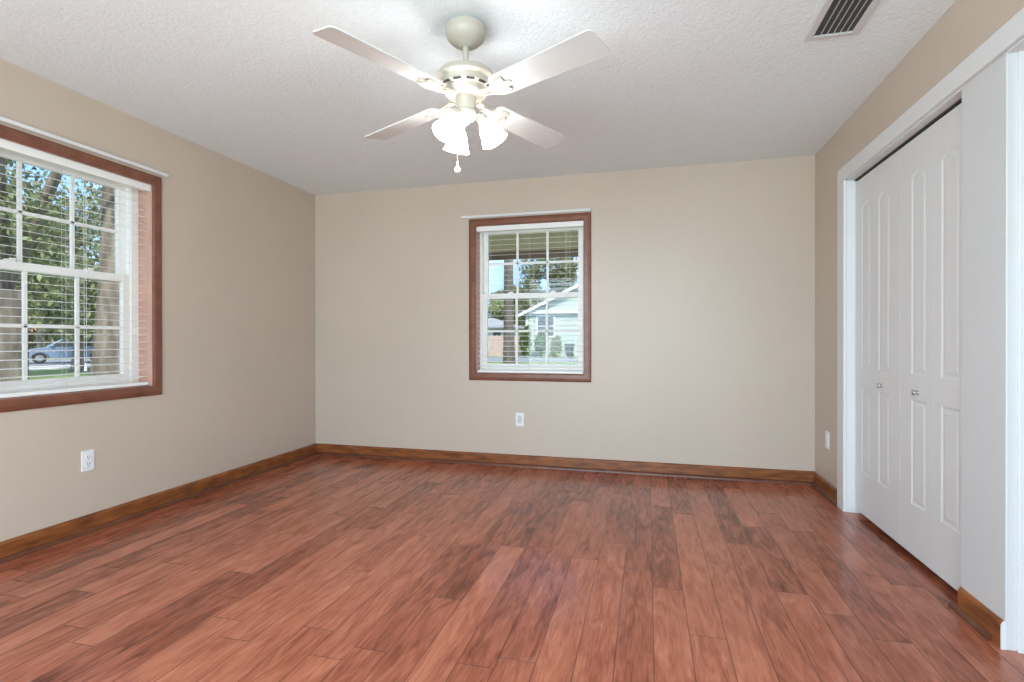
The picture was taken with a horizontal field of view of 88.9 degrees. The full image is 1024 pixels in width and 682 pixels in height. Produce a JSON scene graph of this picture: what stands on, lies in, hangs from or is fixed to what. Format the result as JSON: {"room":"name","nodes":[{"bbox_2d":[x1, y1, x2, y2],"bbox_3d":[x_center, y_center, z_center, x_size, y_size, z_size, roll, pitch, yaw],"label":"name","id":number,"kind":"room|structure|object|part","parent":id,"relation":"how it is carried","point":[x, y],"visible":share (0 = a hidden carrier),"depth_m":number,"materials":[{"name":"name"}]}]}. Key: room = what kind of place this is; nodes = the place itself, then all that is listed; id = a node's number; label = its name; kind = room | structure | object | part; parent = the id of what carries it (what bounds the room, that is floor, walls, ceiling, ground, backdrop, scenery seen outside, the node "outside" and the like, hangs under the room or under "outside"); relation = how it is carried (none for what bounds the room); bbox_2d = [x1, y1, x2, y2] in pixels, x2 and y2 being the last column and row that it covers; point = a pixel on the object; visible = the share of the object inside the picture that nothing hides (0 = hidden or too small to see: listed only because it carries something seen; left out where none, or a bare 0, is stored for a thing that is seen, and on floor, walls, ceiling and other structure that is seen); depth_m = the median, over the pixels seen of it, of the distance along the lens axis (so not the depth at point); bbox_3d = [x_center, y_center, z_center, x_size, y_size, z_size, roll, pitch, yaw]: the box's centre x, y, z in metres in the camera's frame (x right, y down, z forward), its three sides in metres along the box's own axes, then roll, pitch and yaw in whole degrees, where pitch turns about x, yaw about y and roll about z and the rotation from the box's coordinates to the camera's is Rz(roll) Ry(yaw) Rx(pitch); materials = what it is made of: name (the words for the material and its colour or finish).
{"room":"empty bedroom","nodes":[
{"label":"empty bedroom","id":0,"kind":"room"},
{"bbox_2d":[0,59,315,541],"bbox_3d":[-2.604,-0.147,2.332,0.140,2.440,5.688,0,0,15],"label":"wall","id":1,"kind":"structure","parent":0,"point":[239,372],"depth_m":3.58,"materials":[{"name":"beige paint"}]},
{"bbox_2d":[0,124,161,412],"bbox_3d":[-2.482,-0.352,2.854,0.203,1.394,1.100,0,0,15],"label":"window","id":2,"kind":"structure","parent":1,"relation":"in","point":[148,335],"depth_m":3.15,"materials":[{"name":"brown wood"}]},
{"bbox_3d":[-2.562,-0.666,2.873,0.030,0.602,0.872,0,0,15],"label":"sash","id":3,"kind":"part","parent":2,"relation":"part of","materials":[{"name":"white plastic"}]},
{"bbox_3d":[-2.527,-0.079,2.866,0.030,0.664,0.872,0,0,15],"label":"sash","id":4,"kind":"part","parent":2,"relation":"part of","materials":[{"name":"white plastic"}]},
{"bbox_2d":[0,138,150,397],"bbox_3d":[-2.430,-0.353,2.840,0.066,1.265,0.972,0,0,15],"label":"window blind","id":5,"kind":"object","parent":2,"relation":"attached to","point":[5,145],"visible":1,"depth_m":2.87,"materials":[{"name":"white plastic"}]},
{"bbox_3d":[-2.440,-0.347,2.843,0.031,1.220,0.001,0,0,15],"label":"ladder cord","id":6,"kind":"part","parent":5,"relation":"part of","materials":[{"name":"white fabric"}]},
{"bbox_3d":[-2.440,0.269,2.845,0.040,0.020,0.964,0,0,15],"label":"rail","id":7,"kind":"part","parent":5,"relation":"part of","materials":[{"name":"white"}]},
{"bbox_3d":[-2.385,-0.402,2.917,0.003,1.050,0.014,0,0,15],"label":"lift cord","id":8,"kind":"part","parent":5,"relation":"part of","materials":[{"name":"white fabric"}]},
{"bbox_3d":[-2.350,-0.348,3.192,0.031,1.220,0.001,0,0,15],"label":"ladder cord","id":9,"kind":"part","parent":5,"relation":"part of","materials":[{"name":"white fabric"}]},
{"bbox_2d":[0,116,168,177],"bbox_3d":[-2.382,-1.071,2.849,0.030,0.020,1.125,0,0,15],"label":"curtain rod","id":10,"kind":"object","parent":1,"relation":"attached to","point":[3,119],"visible":1,"depth_m":2.85,"materials":[{"name":"white paint"}]},
{"bbox_2d":[81,449,94,471],"bbox_3d":[-2.373,0.670,2.924,0.010,0.115,0.070,0,0,15],"label":"wall outlet","id":11,"kind":"object","parent":1,"relation":"attached to","point":[87,457],"visible":1,"depth_m":2.92,"materials":[{"name":"white plastic"}]},
{"bbox_2d":[85,461,91,466],"bbox_3d":[-2.371,0.690,2.923,0.004,0.029,0.033,0,0,15],"label":"receptacle","id":12,"kind":"object","parent":11,"relation":"attached to","point":[87,463],"depth_m":2.92,"materials":[{"name":"white plastic"}]},
{"bbox_2d":[85,454,91,459],"bbox_3d":[-2.371,0.650,2.923,0.004,0.029,0.033,0,0,15],"label":"receptacle","id":13,"kind":"object","parent":11,"relation":"attached to","point":[87,456],"depth_m":2.92,"materials":[{"name":"white plastic"}]},
{"bbox_2d":[0,443,315,563],"bbox_3d":[-2.521,1.023,2.314,0.029,0.099,5.408,0,0,15],"label":"baseboard","id":14,"kind":"structure","parent":1,"relation":"attached to","point":[29,543],"depth_m":3.17,"materials":[{"name":"brown wood"}]},
{"bbox_2d":[0,0,955,194],"bbox_3d":[-0.119,-1.427,1.684,5.277,0.120,5.688,0,0,15],"label":"ceiling","id":15,"kind":"structure","parent":0,"point":[250,83],"depth_m":2.67,"materials":[{"name":"white paint"}]},
{"bbox_2d":[313,15,608,172],"bbox_3d":[-0.199,-1.043,2.248,1.029,0.651,1.029,0,0,-4],"label":"ceiling fan","id":16,"kind":"object","parent":15,"relation":"hanging from","point":[466,83],"visible":1,"depth_m":2.16,"materials":[{"name":"white metal"}]},
{"bbox_3d":[-0.471,-1.040,1.930,0.136,0.035,0.507,0,0,41],"label":"blade","id":17,"kind":"part","parent":16,"relation":"part of","materials":[{"name":"white laminate"}]},
{"bbox_3d":[-0.516,-1.041,2.521,0.507,0.035,0.136,0,0,41],"label":"blade","id":18,"kind":"part","parent":16,"relation":"part of","materials":[{"name":"white laminate"}]},
{"bbox_3d":[-0.271,-0.894,2.147,0.112,0.130,0.113,0,0,-8],"label":"lamp shade","id":19,"kind":"part","parent":16,"relation":"part of","materials":[{"name":"white glass"}]},
{"bbox_3d":[-0.256,-0.911,2.168,0.047,0.064,0.052,0,0,15],"label":"bulb","id":20,"kind":"part","parent":16,"relation":"part of","materials":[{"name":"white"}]},
{"bbox_3d":[-0.239,-0.954,2.196,0.051,0.055,0.072,0,0,15],"label":"shade arm","id":21,"kind":"part","parent":16,"relation":"part of","materials":[{"name":"beige ceramic"}]},
{"bbox_3d":[-0.252,-0.894,2.360,0.113,0.130,0.114,0,0,15],"label":"lamp shade","id":22,"kind":"part","parent":16,"relation":"part of","materials":[{"name":"white glass"}]},
{"bbox_3d":[-0.233,-0.744,2.235,0.029,0.053,0.029,0,0,15],"label":"pull knob","id":23,"kind":"part","parent":16,"relation":"part of","materials":[{"name":"white plastic"}]},
{"bbox_3d":[-0.226,-0.955,2.308,0.048,0.055,0.072,0,0,-25],"label":"shade arm","id":24,"kind":"part","parent":16,"relation":"part of","materials":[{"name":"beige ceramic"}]},
{"bbox_3d":[-0.134,-0.955,2.244,0.073,0.055,0.049,0,0,15],"label":"shade arm","id":25,"kind":"part","parent":16,"relation":"part of","materials":[{"name":"white metal"}]},
{"bbox_3d":[-0.075,-0.894,2.238,0.112,0.130,0.113,0,0,-42],"label":"lamp shade","id":26,"kind":"part","parent":16,"relation":"part of","materials":[{"name":"white glass"}]},
{"bbox_3d":[0.074,-1.042,2.566,0.136,0.035,0.507,0,0,41],"label":"blade","id":27,"kind":"part","parent":16,"relation":"part of","materials":[{"name":"white laminate"}]},
{"bbox_3d":[0.119,-1.040,1.976,0.507,0.035,0.136,0,0,41],"label":"blade","id":28,"kind":"part","parent":16,"relation":"part of","materials":[{"name":"white laminate"}]},
{"bbox_2d":[804,0,880,41],"bbox_3d":[1.387,-1.365,2.172,0.215,0.010,0.370,0,0,15],"label":"ceiling vent","id":29,"kind":"object","parent":15,"relation":"in","point":[835,18],"visible":1,"depth_m":2.21,"materials":[{"name":"white metal"}]},
{"bbox_2d":[0,455,1023,681],"bbox_3d":[-0.117,1.123,1.691,5.277,0.100,5.688,0,0,15],"label":"floor","id":30,"kind":"structure","parent":0,"point":[316,568],"depth_m":2.26,"materials":[{"name":"brown wood"}]},
{"bbox_2d":[961,51,1017,650],"bbox_3d":[1.791,0.028,1.923,0.101,2.085,0.269,0,0,15],"label":"wall pier","id":31,"kind":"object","parent":30,"relation":"on","point":[989,99],"visible":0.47,"depth_m":1.88,"materials":[{"name":"grey paint"}]},
{"bbox_2d":[948,587,1005,649],"bbox_3d":[1.733,1.021,1.956,0.029,0.099,0.298,0,0,15],"label":"baseboard","id":32,"kind":"object","parent":31,"relation":"attached to","point":[984,621],"visible":1,"depth_m":1.92,"materials":[{"name":"brown wood"}]},
{"bbox_3d":[1.733,1.059,1.982,0.016,0.023,0.249,0,0,15],"label":"shoe molding","id":33,"kind":"part","parent":32,"relation":"part of","materials":[{"name":"brown wood"}]},
{"bbox_2d":[315,155,814,470],"bbox_3d":[0.647,-0.155,4.355,5.137,2.440,0.140,0,0,15],"label":"wall","id":34,"kind":"structure","parent":0,"point":[703,275],"depth_m":4.23,"materials":[{"name":"beige paint"}]},
{"bbox_2d":[516,413,523,425],"bbox_3d":[0.065,0.666,4.432,0.070,0.115,0.008,0,0,15],"label":"wall outlet","id":35,"kind":"object","parent":34,"relation":"attached to","point":[519,416],"visible":1,"depth_m":4.43,"materials":[{"name":"white plastic"}]},
{"bbox_2d":[461,208,590,218],"bbox_3d":[0.100,-1.073,4.406,1.120,0.020,0.030,0,0,15],"label":"curtain rod","id":36,"kind":"object","parent":34,"relation":"attached to","point":[583,209],"visible":1,"depth_m":4.38,"materials":[{"name":"white paint"}]},
{"bbox_2d":[469,212,590,381],"bbox_3d":[0.160,-0.358,4.494,1.056,1.394,0.203,0,0,15],"label":"window","id":37,"kind":"structure","parent":34,"relation":"in","point":[479,295],"depth_m":4.51,"materials":[{"name":"brown wood"}]},
{"bbox_2d":[476,221,583,373],"bbox_3d":[0.146,-0.360,4.442,0.928,1.265,0.066,0,0,15],"label":"window blind","id":38,"kind":"object","parent":37,"relation":"attached to","point":[568,224],"visible":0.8,"depth_m":4.41,"materials":[{"name":"white plastic"}]},
{"bbox_3d":[0.149,0.263,4.454,0.920,0.020,0.040,0,0,15],"label":"rail","id":39,"kind":"part","parent":38,"relation":"part of","materials":[{"name":"white"}]},
{"bbox_3d":[0.450,-0.408,4.338,0.014,1.050,0.003,0,0,15],"label":"lift cord","id":40,"kind":"part","parent":38,"relation":"part of","materials":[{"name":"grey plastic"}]},
{"bbox_3d":[0.483,-0.353,4.366,0.001,1.220,0.031,0,0,15],"label":"ladder cord","id":41,"kind":"part","parent":38,"relation":"part of","materials":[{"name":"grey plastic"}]},
{"bbox_3d":[0.172,-0.085,4.540,0.884,0.664,0.030,0,0,15],"label":"sash","id":42,"kind":"part","parent":37,"relation":"part of","materials":[{"name":"white plastic"}]},
{"bbox_3d":[0.180,-0.672,4.572,0.884,0.602,0.030,0,0,15],"label":"sash","id":43,"kind":"part","parent":37,"relation":"part of","materials":[{"name":"white plastic"}]},
{"bbox_2d":[489,230,577,259],"bbox_3d":[0.455,-1.453,5.337,6.600,0.970,1.672,0,0,15],"label":"porch roof","id":44,"kind":"structure","parent":34,"relation":"attached to","point":[500,247],"depth_m":5.74,"materials":[{"name":"brown"}]},
{"bbox_2d":[316,443,814,484],"bbox_3d":[0.197,1.016,4.387,4.224,0.099,0.029,0,0,15],"label":"baseboard","id":45,"kind":"structure","parent":34,"relation":"attached to","point":[798,477],"depth_m":4.29,"materials":[{"name":"brown wood"}]},
{"bbox_2d":[815,0,1023,487],"bbox_3d":[1.614,-0.148,1.238,0.100,2.440,5.408,0,0,15],"label":"wall","id":46,"kind":"structure","parent":0,"point":[966,25],"depth_m":3.22,"materials":[{"name":"beige paint"}]},
{"bbox_2d":[812,472,836,505],"bbox_3d":[2.164,1.016,3.616,0.029,0.099,0.509,0,0,15],"label":"baseboard","id":47,"kind":"structure","parent":46,"relation":"attached to","point":[820,484],"depth_m":3.60,"materials":[{"name":"brown wood"}]},
{"bbox_2d":[825,431,829,448],"bbox_3d":[2.168,0.681,3.592,0.010,0.115,0.070,0,0,15],"label":"wall outlet","id":48,"kind":"object","parent":46,"relation":"attached to","point":[826,432],"visible":1,"depth_m":3.58,"materials":[{"name":"white plastic"}]},
{"bbox_2d":[855,149,900,543],"bbox_3d":[2.058,0.025,2.947,0.059,2.025,0.589,0,0,15],"label":"bifold door","id":49,"kind":"structure","parent":46,"relation":"in","point":[878,193],"depth_m":2.91,"materials":[{"name":"white paint"}]},
{"bbox_3d":[2.107,0.029,3.089,0.034,2.017,0.290,0,0,15],"label":"door","id":50,"kind":"part","parent":49,"relation":"part of","materials":[{"name":"white paint"}]},
{"bbox_3d":[2.033,0.029,2.804,0.034,2.017,0.299,0,0,15],"label":"door","id":51,"kind":"part","parent":49,"relation":"part of","materials":[{"name":"white paint"}]},
{"bbox_2d":[854,98,961,180],"bbox_3d":[1.995,-0.992,2.637,0.055,0.006,1.222,0,0,15],"label":"door track","id":52,"kind":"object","parent":46,"relation":"attached to","point":[959,101],"depth_m":2.52,"materials":[{"name":"grey metal"}]},
{"bbox_2d":[837,8,1023,511],"bbox_3d":[1.704,-0.008,1.820,0.018,2.157,3.190,0,0,15],"label":"trim","id":53,"kind":"structure","parent":46,"relation":"attached to","point":[1011,32],"depth_m":2.90,"materials":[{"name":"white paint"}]},
{"bbox_2d":[900,103,961,590],"bbox_3d":[1.905,0.027,2.359,0.059,2.025,0.619,0,0,15],"label":"bifold door","id":54,"kind":"structure","parent":46,"relation":"in","point":[931,162],"depth_m":2.35,"materials":[{"name":"white paint"}]},
{"bbox_3d":[1.922,0.246,2.493,0.025,0.027,0.027,0,0,15],"label":"knob","id":55,"kind":"part","parent":54,"relation":"part of","materials":[{"name":"silver metal"}]},
{"bbox_3d":[1.956,0.030,2.504,0.034,2.017,0.313,0,0,15],"label":"door","id":56,"kind":"part","parent":54,"relation":"part of","materials":[{"name":"white paint"}]},
{"bbox_3d":[1.878,0.031,2.204,0.034,2.017,0.306,0,0,15],"label":"door","id":57,"kind":"part","parent":54,"relation":"part of","materials":[{"name":"white paint"}]},
{"bbox_2d":[846,38,1023,653],"bbox_3d":[1.765,0.033,1.805,0.111,2.076,2.981,0,0,15],"label":"trim","id":58,"kind":"structure","parent":46,"relation":"attached to","point":[1018,47],"depth_m":2.27,"materials":[{"name":"white paint"}]},
{"label":"outside","id":59,"kind":"structure","parent":0,"visible":0},
{"bbox_2d":[29,353,577,379],"bbox_3d":[-5.728,1.450,37.649,210.000,0.300,190.000,0,0,15],"label":"lawn","id":60,"kind":"structure","parent":59,"point":[54,371],"depth_m":23.11,"materials":[{"name":"green plant"}]},
{"bbox_2d":[0,157,62,381],"bbox_3d":[-6.060,-1.745,6.125,3.386,6.494,3.603,0,0,15],"label":"tree","id":61,"kind":"object","parent":60,"relation":"on","point":[4,312],"visible":0.3,"depth_m":6.12,"materials":[{"name":"green plant"}]},
{"bbox_3d":[-6.401,-2.900,5.803,2.359,4.182,2.814,0,0,15],"label":"crown","id":62,"kind":"part","parent":61,"relation":"part of","materials":[{"name":"green plant"}]},
{"bbox_2d":[29,316,48,348],"bbox_3d":[-49.629,-2.249,50.549,10.009,9.657,10.950,0,0,15],"label":"tree","id":63,"kind":"object","parent":60,"relation":"on","point":[32,336],"visible":0.05,"depth_m":51.48,"materials":[{"name":"green plant"}]},
{"bbox_2d":[6,163,101,340],"bbox_3d":[-18.214,-2.622,19.061,5.412,8.194,5.375,0,0,15],"label":"tree","id":64,"kind":"object","parent":60,"relation":"on","point":[50,255],"visible":0.34,"depth_m":19.44,"materials":[{"name":"green plant"}]},
{"bbox_2d":[36,322,73,346],"bbox_3d":[-42.579,-2.397,50.759,5.947,8.805,5.454,0,0,30],"label":"tree","id":65,"kind":"object","parent":60,"relation":"on","point":[54,338],"visible":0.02,"depth_m":48.93,"materials":[{"name":"green plant"}]},
{"bbox_2d":[15,175,101,356],"bbox_3d":[-22.052,-3.852,27.778,7.855,10.609,7.249,0,0,15],"label":"tree","id":66,"kind":"object","parent":60,"relation":"on","point":[64,234],"visible":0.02,"depth_m":27.26,"materials":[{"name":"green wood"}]},
{"bbox_2d":[22,202,96,353],"bbox_3d":[-38.040,-5.038,42.005,7.358,12.920,7.408,0,0,15],"label":"tree","id":67,"kind":"object","parent":60,"relation":"on","point":[39,331],"visible":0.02,"depth_m":41.88,"materials":[{"name":"green plant"}]},
{"bbox_2d":[31,262,97,370],"bbox_3d":[-19.615,-1.138,23.497,3.903,5.200,3.974,0,0,44],"label":"tree","id":68,"kind":"object","parent":60,"relation":"on","point":[92,300],"visible":0.15,"depth_m":23.20,"materials":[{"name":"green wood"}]},
{"bbox_3d":[-19.623,-2.000,23.498,3.897,3.475,3.978,0,0,45],"label":"crown","id":69,"kind":"part","parent":68,"relation":"part of","materials":[{"name":"green plant"}]},
{"bbox_2d":[90,186,118,375],"bbox_3d":[-5.143,-2.186,7.716,2.850,7.381,3.306,0,0,41],"label":"tree","id":70,"kind":"object","parent":60,"relation":"on","point":[110,341],"visible":0.02,"depth_m":6.94,"materials":[{"name":"brown plant"}]},
{"bbox_2d":[488,335,521,355],"bbox_3d":[-1.292,0.380,43.798,4.600,1.800,0.162,0,0,15],"label":"wooden fence","id":71,"kind":"object","parent":60,"relation":"on","point":[495,343],"visible":0.23,"depth_m":43.72,"materials":[{"name":"brown wood"}]},
{"bbox_2d":[488,299,522,329],"bbox_3d":[-1.955,-2.272,72.099,10.003,7.191,9.948,0,0,15],"label":"tree","id":72,"kind":"object","parent":60,"relation":"on","point":[496,311],"visible":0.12,"depth_m":69.15,"materials":[{"name":"green plant"}]},
{"bbox_2d":[488,318,523,335],"bbox_3d":[-2.236,-0.615,56.883,6.300,3.720,6.200,0,0,15],"label":"house","id":73,"kind":"structure","parent":60,"relation":"on","point":[493,324],"depth_m":54.30,"materials":[{"name":"grey"}]},
{"bbox_3d":[-1.575,-0.518,54.057,0.800,0.900,0.040,0,0,15],"label":"pane","id":74,"kind":"part","parent":73,"relation":"part of","materials":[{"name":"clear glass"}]},
{"bbox_2d":[503,260,514,363],"bbox_3d":[0.055,-3.689,16.119,6.083,10.292,3.930,0,0,1],"label":"tree","id":75,"kind":"object","parent":60,"relation":"on","point":[508,340],"visible":0.02,"depth_m":15.99,"materials":[{"name":"brown plant"}]},
{"bbox_2d":[488,282,553,326],"bbox_3d":[2.623,-5.185,86.310,14.158,13.031,13.325,0,0,15],"label":"tree","id":76,"kind":"object","parent":60,"relation":"on","point":[514,287],"visible":0.02,"depth_m":85.88,"materials":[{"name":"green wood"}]},
{"bbox_2d":[518,324,531,355],"bbox_3d":[1.049,-0.004,41.278,1.109,2.704,1.114,0,0,-40],"label":"shrub","id":77,"kind":"object","parent":60,"relation":"on","point":[525,342],"visible":0.93,"depth_m":41.08,"materials":[{"name":"green plant"}]},
{"bbox_2d":[534,329,545,355],"bbox_3d":[2.229,0.220,40.952,1.063,2.274,1.066,0,0,-27],"label":"shrub","id":78,"kind":"object","parent":60,"relation":"on","point":[540,340],"visible":0.89,"depth_m":40.78,"materials":[{"name":"green plant"}]},
{"bbox_2d":[518,284,577,355],"bbox_3d":[9.313,-2.298,45.849,15.400,7.128,11.550,0,0,15],"label":"house","id":79,"kind":"structure","parent":60,"relation":"on","point":[555,312],"depth_m":41.89,"materials":[{"name":"grey"}]},
{"bbox_3d":[2.724,-1.189,42.154,1.320,1.500,0.040,0,0,15],"label":"pane","id":80,"kind":"part","parent":79,"relation":"part of","materials":[{"name":"clear glass"}]},
{"bbox_2d":[518,257,577,329],"bbox_3d":[4.317,-5.080,61.448,7.615,12.830,6.621,0,0,-1],"label":"tree","id":81,"kind":"object","parent":60,"relation":"on","point":[535,271],"visible":0.36,"depth_m":60.18,"materials":[{"name":"green plant"}]},
{"bbox_2d":[550,335,561,357],"bbox_3d":[3.442,0.432,40.671,1.033,2.079,0.918,0,0,15],"label":"shrub","id":82,"kind":"object","parent":60,"relation":"on","point":[555,341],"visible":0.88,"depth_m":40.49,"materials":[{"name":"green plant"}]},
{"bbox_2d":[564,344,574,355],"bbox_3d":[4.459,0.745,40.480,0.740,1.078,0.760,0,0,15],"label":"trash bin","id":83,"kind":"object","parent":60,"relation":"on","point":[567,348],"visible":0.54,"depth_m":40.21,"materials":[{"name":"grey plastic"}]},
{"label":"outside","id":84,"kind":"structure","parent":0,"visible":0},
{"bbox_2d":[29,364,90,370],"bbox_3d":[-23.674,1.335,24.226,3.600,0.030,27.000,0,0,15],"label":"path","id":85,"kind":"structure","parent":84,"point":[51,368],"depth_m":25.64,"materials":[{"name":"concrete"}]},
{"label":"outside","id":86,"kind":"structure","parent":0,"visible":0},
{"bbox_2d":[45,354,577,362],"bbox_3d":[-10.505,1.289,39.147,160.000,0.020,7.500,0,0,15],"label":"road","id":87,"kind":"structure","parent":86,"point":[561,360],"depth_m":36.06,"materials":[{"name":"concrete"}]},
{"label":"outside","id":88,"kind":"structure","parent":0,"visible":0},
{"bbox_2d":[29,359,90,365],"bbox_3d":[-30.208,1.341,25.921,8.500,0.020,27.000,0,0,15],"label":"street","id":89,"kind":"structure","parent":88,"point":[62,361],"depth_m":31.86,"materials":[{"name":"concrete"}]},
{"bbox_2d":[29,338,92,363],"bbox_3d":[-26.979,0.562,31.796,4.560,1.500,2.080,0,0,-43],"label":"car","id":90,"kind":"object","parent":89,"relation":"on","point":[54,346],"visible":0.52,"depth_m":30.79,"materials":[{"name":"silver metal"}]}
]}

